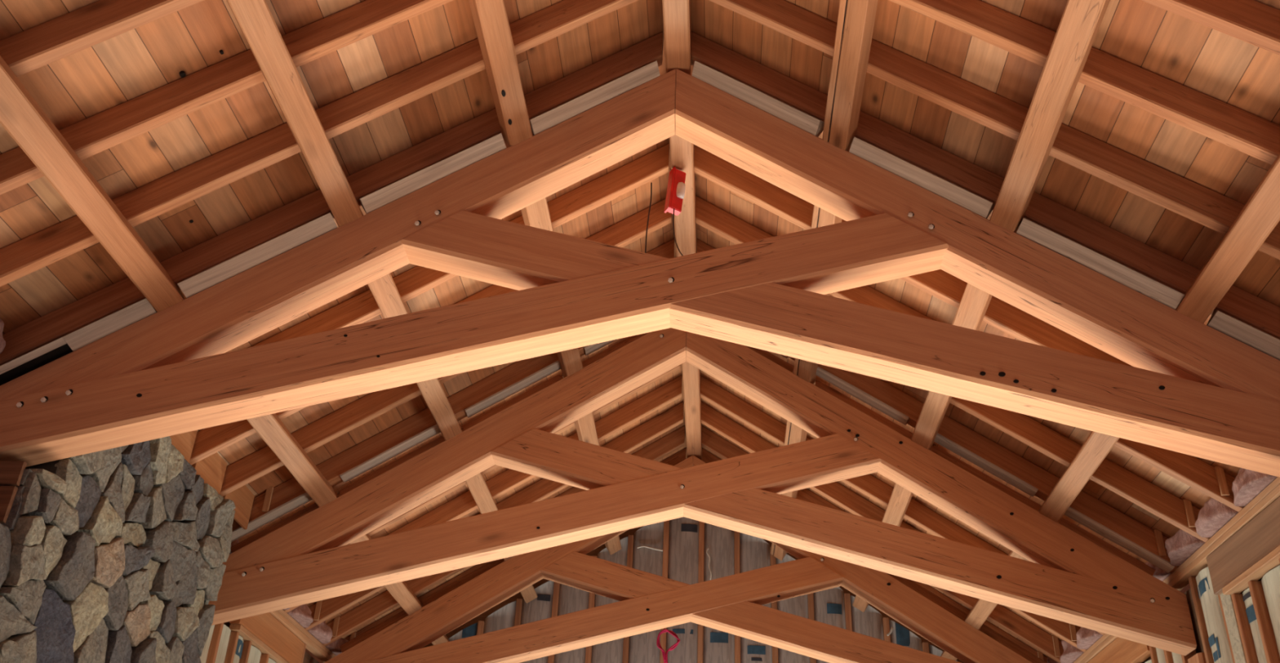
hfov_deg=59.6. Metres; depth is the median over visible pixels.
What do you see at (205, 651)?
insulation batt
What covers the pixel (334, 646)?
insulation
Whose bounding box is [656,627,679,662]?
cord
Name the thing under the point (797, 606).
insulation batt
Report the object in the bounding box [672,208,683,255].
cable
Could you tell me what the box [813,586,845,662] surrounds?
insulation batt
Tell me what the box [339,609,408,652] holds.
board
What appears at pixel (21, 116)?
purlin
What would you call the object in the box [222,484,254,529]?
board
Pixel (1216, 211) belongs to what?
rafter
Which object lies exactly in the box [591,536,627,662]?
insulation batt
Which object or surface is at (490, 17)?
purlin
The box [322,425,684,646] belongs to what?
rafter
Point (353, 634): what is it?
cleat
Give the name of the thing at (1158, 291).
board
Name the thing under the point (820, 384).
board
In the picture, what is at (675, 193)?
fire alarm
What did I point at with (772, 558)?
stud
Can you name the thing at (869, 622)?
insulation batt
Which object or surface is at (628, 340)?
board
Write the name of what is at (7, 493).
board
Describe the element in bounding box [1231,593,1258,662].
stud
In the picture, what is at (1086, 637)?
insulation
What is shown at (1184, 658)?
stud
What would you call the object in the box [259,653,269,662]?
stud
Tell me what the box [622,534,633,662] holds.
stud
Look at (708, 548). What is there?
paper scrap
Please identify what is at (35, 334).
rafter
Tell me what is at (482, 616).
wall
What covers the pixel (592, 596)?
stud
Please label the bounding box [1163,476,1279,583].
plate
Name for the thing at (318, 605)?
cleat
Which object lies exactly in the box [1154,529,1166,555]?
cleat
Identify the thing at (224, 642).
insulation batt
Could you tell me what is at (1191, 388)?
roof truss
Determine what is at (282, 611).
plate
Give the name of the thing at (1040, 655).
cleat
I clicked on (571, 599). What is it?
insulation batt
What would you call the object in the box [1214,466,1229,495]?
cleat
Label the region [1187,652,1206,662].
post
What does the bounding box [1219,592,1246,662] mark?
flange
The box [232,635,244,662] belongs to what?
insulation batt
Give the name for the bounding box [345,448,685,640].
rafter
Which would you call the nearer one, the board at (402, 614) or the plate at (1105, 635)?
the plate at (1105, 635)
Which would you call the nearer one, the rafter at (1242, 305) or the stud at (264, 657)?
the rafter at (1242, 305)
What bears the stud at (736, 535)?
on the floor
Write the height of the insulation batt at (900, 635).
5.042 m
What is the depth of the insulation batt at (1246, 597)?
6.75 m
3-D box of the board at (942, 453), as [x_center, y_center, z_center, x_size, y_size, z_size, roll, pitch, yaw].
[2.539,1.117,8.294,0.789,0.564,0.062,1,-30,3]
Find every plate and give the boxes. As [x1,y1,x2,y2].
[269,610,332,662]
[277,608,335,657]
[1072,633,1110,662]
[1079,635,1117,662]
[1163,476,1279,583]
[1167,484,1279,591]
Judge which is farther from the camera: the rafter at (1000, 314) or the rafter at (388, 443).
the rafter at (388, 443)
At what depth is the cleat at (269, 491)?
8.20 m
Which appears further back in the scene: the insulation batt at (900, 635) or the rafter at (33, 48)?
the insulation batt at (900, 635)
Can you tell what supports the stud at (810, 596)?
on the floor
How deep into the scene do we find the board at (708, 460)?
11.44 m
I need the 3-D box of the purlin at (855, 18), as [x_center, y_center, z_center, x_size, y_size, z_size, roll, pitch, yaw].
[1.161,-0.667,6.961,0.189,0.184,12.233,0,-30,4]
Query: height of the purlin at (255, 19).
0.180 m
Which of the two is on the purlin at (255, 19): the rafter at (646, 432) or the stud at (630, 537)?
the rafter at (646, 432)
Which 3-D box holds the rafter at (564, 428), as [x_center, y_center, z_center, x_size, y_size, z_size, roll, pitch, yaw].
[-1.397,1.155,9.527,3.435,2.395,0.072,1,-30,3]
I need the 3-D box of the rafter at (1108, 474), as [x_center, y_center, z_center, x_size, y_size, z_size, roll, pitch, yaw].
[2.105,0.359,7.894,3.434,2.395,0.069,1,-30,3]
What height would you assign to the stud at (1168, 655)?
4.124 m
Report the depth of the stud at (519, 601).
12.03 m
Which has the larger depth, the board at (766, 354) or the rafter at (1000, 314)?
the board at (766, 354)
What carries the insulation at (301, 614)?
on the plate at (282, 611)
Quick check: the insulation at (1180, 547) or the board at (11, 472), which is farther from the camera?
the insulation at (1180, 547)
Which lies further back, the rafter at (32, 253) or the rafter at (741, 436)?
the rafter at (741, 436)
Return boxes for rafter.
[0,0,204,76]
[0,0,453,195]
[0,0,637,286]
[0,31,662,365]
[189,198,671,465]
[219,238,674,496]
[231,338,617,542]
[249,143,669,347]
[284,375,682,613]
[304,401,683,630]
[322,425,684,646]
[337,375,563,496]
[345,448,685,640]
[347,364,679,544]
[691,31,1279,338]
[693,144,1133,366]
[695,195,1244,511]
[696,239,1210,542]
[700,375,1104,635]
[701,401,1087,652]
[701,426,1063,662]
[702,448,1047,662]
[709,0,1279,259]
[777,353,1179,573]
[888,0,1279,164]
[1141,0,1279,55]
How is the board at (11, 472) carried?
attached to the stone chimney
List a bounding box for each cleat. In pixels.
[262,486,273,511]
[313,600,322,620]
[332,616,339,636]
[350,631,355,639]
[1037,651,1044,660]
[1052,635,1060,657]
[1068,622,1076,640]
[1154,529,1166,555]
[1182,498,1195,527]
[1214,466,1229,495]
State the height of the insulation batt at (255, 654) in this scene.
3.825 m
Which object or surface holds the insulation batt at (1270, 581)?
on the floor
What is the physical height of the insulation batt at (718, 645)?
6.295 m
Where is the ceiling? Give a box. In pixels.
[0,0,1279,662]
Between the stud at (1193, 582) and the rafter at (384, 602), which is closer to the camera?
the stud at (1193, 582)
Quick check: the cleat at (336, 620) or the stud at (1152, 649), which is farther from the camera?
the cleat at (336, 620)
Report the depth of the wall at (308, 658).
10.47 m
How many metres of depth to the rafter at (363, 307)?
7.32 m
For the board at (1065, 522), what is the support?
on the roof truss at (1068, 577)
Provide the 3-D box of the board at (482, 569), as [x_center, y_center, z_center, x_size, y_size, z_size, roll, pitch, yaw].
[-1.711,2.459,10.921,0.789,0.564,0.062,1,-30,3]
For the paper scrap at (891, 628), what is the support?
attached to the stud at (886, 625)
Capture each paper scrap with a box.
[636,545,662,551]
[706,547,711,579]
[886,626,893,635]
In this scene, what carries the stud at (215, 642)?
on the floor
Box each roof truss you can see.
[0,68,1279,476]
[208,327,1196,655]
[324,454,1031,662]
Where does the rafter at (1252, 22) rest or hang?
on the purlin at (1081, 20)
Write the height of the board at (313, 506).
0.477 m
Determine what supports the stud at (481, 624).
on the floor
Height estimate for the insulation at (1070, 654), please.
0.189 m
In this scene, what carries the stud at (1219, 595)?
on the floor
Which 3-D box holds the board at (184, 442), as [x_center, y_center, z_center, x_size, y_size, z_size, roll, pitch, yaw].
[-2.905,0.636,7.000,0.026,0.273,0.484,1,-30,3]
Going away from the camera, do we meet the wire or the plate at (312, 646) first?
the wire
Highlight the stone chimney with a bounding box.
[0,435,235,662]
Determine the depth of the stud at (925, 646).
11.67 m
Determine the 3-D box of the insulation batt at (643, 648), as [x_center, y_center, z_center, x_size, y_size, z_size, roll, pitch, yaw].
[-0.012,4.721,11.028,0.328,6.142,0.104,1,-30,3]
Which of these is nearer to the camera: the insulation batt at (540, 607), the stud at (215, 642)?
the stud at (215, 642)
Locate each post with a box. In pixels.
[666,516,698,662]
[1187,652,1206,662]
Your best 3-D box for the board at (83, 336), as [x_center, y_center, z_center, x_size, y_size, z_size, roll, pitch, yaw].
[-2.753,-0.057,5.805,0.440,0.341,0.146,1,-30,3]
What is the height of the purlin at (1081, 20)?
0.180 m
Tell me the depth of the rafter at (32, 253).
5.67 m
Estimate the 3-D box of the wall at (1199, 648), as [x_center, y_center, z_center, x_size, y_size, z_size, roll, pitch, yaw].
[3.664,2.245,4.518,0.057,4.150,13.552,0,-30,4]
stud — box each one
[205,622,223,662]
[224,631,239,662]
[239,640,252,662]
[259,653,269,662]
[301,643,306,662]
[476,620,484,635]
[514,598,523,626]
[547,582,559,662]
[585,555,597,662]
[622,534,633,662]
[659,520,669,662]
[697,520,704,662]
[733,530,740,662]
[769,546,778,662]
[807,592,816,662]
[844,593,852,631]
[882,617,890,642]
[921,642,929,653]
[1148,645,1158,662]
[1163,649,1173,662]
[1181,648,1195,662]
[1188,576,1213,662]
[1217,594,1235,662]
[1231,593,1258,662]
[1248,580,1279,662]
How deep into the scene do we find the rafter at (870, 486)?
9.87 m
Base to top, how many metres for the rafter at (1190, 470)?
2.396 m
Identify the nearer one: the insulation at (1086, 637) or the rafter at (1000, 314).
the rafter at (1000, 314)
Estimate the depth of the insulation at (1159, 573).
7.89 m
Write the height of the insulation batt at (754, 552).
6.044 m
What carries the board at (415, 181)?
on the roof truss at (1191, 388)
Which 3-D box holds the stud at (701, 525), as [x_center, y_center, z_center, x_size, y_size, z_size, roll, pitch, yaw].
[0.578,4.665,11.038,0.061,6.296,0.104,1,-30,3]
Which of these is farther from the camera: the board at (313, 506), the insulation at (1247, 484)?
the board at (313, 506)
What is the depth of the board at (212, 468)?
7.52 m
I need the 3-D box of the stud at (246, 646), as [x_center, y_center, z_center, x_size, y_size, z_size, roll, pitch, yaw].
[-3.214,4.120,7.942,0.091,3.830,0.043,1,-30,3]
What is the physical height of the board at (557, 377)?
0.562 m
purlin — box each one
[0,55,449,644]
[226,0,537,603]
[468,0,622,554]
[770,0,878,560]
[852,0,1110,612]
[940,153,1279,660]
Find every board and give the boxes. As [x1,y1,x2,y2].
[0,461,26,485]
[0,485,17,523]
[62,297,157,351]
[169,430,197,462]
[177,212,337,297]
[191,452,226,493]
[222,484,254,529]
[229,612,304,662]
[230,502,319,552]
[338,435,444,495]
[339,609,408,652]
[358,133,506,213]
[422,558,503,605]
[462,373,561,430]
[529,60,659,135]
[582,332,648,367]
[665,456,681,465]
[692,60,824,137]
[704,457,715,462]
[744,345,794,372]
[815,380,912,439]
[848,137,995,218]
[886,573,967,620]
[930,444,1040,510]
[979,623,1046,662]
[1016,217,1184,309]
[1058,516,1155,575]
[1086,636,1151,662]
[1205,496,1279,594]
[1206,309,1279,360]
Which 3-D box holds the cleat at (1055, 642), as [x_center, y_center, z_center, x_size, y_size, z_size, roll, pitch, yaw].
[3.778,2.854,10.142,0.045,0.185,0.020,1,-30,3]
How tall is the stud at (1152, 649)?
4.124 m
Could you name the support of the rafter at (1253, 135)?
on the purlin at (1081, 20)
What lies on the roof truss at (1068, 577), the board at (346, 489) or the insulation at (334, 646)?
the board at (346, 489)
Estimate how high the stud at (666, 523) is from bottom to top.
6.144 m
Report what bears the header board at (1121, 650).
attached to the wall at (1199, 648)
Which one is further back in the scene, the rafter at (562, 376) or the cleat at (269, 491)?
the rafter at (562, 376)
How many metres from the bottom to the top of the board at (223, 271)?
0.564 m
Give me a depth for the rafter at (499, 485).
10.05 m
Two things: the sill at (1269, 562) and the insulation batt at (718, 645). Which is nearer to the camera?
the sill at (1269, 562)
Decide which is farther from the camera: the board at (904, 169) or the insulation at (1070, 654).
the insulation at (1070, 654)
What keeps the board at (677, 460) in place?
on the roof truss at (732, 604)
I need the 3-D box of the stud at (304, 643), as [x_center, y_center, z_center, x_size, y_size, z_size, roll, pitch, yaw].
[-3.138,4.599,9.049,0.091,4.124,0.043,1,-30,3]
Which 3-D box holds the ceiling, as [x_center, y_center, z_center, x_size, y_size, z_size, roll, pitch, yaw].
[0.203,-0.631,6.474,7.530,2.421,13.750,0,-30,4]
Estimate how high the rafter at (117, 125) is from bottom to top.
2.396 m
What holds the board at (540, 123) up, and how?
on the roof truss at (1191, 388)
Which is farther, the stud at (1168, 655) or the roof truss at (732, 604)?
the roof truss at (732, 604)
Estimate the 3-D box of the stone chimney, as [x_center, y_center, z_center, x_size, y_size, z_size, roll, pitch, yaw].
[-3.168,2.343,5.375,0.580,4.339,3.071,1,-30,3]
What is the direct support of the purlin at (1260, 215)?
attached to the roof truss at (732, 604)
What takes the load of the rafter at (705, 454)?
on the purlin at (1081, 20)
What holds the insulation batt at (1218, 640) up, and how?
on the floor
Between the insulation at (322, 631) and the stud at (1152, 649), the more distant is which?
the insulation at (322, 631)
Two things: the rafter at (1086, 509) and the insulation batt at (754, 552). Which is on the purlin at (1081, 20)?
the rafter at (1086, 509)
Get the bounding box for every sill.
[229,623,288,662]
[1222,545,1279,595]
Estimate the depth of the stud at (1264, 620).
6.60 m
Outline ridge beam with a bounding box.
[662,0,702,460]
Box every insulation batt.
[200,624,214,662]
[214,624,231,662]
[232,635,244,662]
[247,644,261,662]
[267,657,275,662]
[448,622,478,640]
[483,600,516,633]
[520,580,554,662]
[554,583,589,662]
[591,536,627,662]
[628,521,663,662]
[702,522,734,662]
[739,532,772,662]
[776,554,809,662]
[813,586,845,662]
[850,595,884,639]
[888,619,922,651]
[928,644,957,661]
[1155,647,1165,662]
[1171,652,1182,662]
[1195,566,1233,662]
[1242,587,1266,662]
[1261,564,1279,656]
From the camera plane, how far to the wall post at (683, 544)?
12.21 m
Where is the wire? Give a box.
[644,182,652,253]
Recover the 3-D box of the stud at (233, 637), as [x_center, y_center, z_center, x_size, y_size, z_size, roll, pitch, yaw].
[-3.230,3.984,7.709,0.091,3.830,0.043,1,-30,3]
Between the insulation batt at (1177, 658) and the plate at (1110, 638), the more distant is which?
the plate at (1110, 638)
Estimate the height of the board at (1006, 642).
0.477 m
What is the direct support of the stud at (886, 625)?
on the floor
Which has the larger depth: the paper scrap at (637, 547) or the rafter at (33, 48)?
the paper scrap at (637, 547)
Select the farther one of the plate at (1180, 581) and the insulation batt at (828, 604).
the insulation batt at (828, 604)
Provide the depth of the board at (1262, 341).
5.47 m
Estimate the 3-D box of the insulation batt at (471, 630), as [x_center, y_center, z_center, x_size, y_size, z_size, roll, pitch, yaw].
[-1.993,5.236,10.816,0.328,4.890,0.108,1,-30,3]
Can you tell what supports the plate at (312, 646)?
on the stud
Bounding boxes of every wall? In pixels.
[223,621,319,662]
[422,525,964,662]
[1142,577,1262,662]
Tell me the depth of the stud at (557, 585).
12.06 m
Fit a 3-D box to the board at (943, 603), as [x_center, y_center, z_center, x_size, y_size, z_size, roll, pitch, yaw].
[2.701,2.517,10.685,0.789,0.564,0.061,1,-30,3]
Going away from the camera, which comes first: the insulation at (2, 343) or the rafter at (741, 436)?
the insulation at (2, 343)
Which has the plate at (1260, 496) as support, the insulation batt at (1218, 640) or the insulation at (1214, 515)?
the insulation at (1214, 515)
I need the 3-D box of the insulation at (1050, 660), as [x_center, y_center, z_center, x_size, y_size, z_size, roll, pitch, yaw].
[3.885,3.077,10.376,0.264,0.193,0.448,1,-30,3]
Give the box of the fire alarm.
[663,167,685,215]
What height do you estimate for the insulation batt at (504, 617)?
5.140 m
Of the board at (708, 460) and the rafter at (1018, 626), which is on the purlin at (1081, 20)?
the rafter at (1018, 626)
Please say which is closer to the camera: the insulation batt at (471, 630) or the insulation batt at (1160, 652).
the insulation batt at (1160, 652)
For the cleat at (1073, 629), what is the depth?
9.66 m
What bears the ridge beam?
on the roof truss at (732, 604)
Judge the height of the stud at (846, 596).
5.294 m
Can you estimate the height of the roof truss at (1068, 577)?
2.569 m
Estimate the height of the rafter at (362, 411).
2.395 m
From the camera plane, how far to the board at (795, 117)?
6.35 m
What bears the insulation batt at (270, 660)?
on the floor
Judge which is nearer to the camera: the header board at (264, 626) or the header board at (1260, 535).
the header board at (1260, 535)
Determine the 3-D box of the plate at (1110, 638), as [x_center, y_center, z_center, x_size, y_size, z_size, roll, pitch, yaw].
[3.792,2.611,9.254,0.072,0.043,0.859,0,-30,4]
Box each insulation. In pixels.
[0,317,5,353]
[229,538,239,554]
[287,604,313,627]
[306,621,332,643]
[325,637,348,655]
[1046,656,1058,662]
[1059,640,1084,662]
[1075,626,1102,648]
[1145,561,1172,581]
[1164,528,1205,565]
[1195,497,1238,537]
[1231,467,1277,506]
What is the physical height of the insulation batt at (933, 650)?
4.791 m
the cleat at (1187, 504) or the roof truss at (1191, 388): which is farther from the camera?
the cleat at (1187, 504)

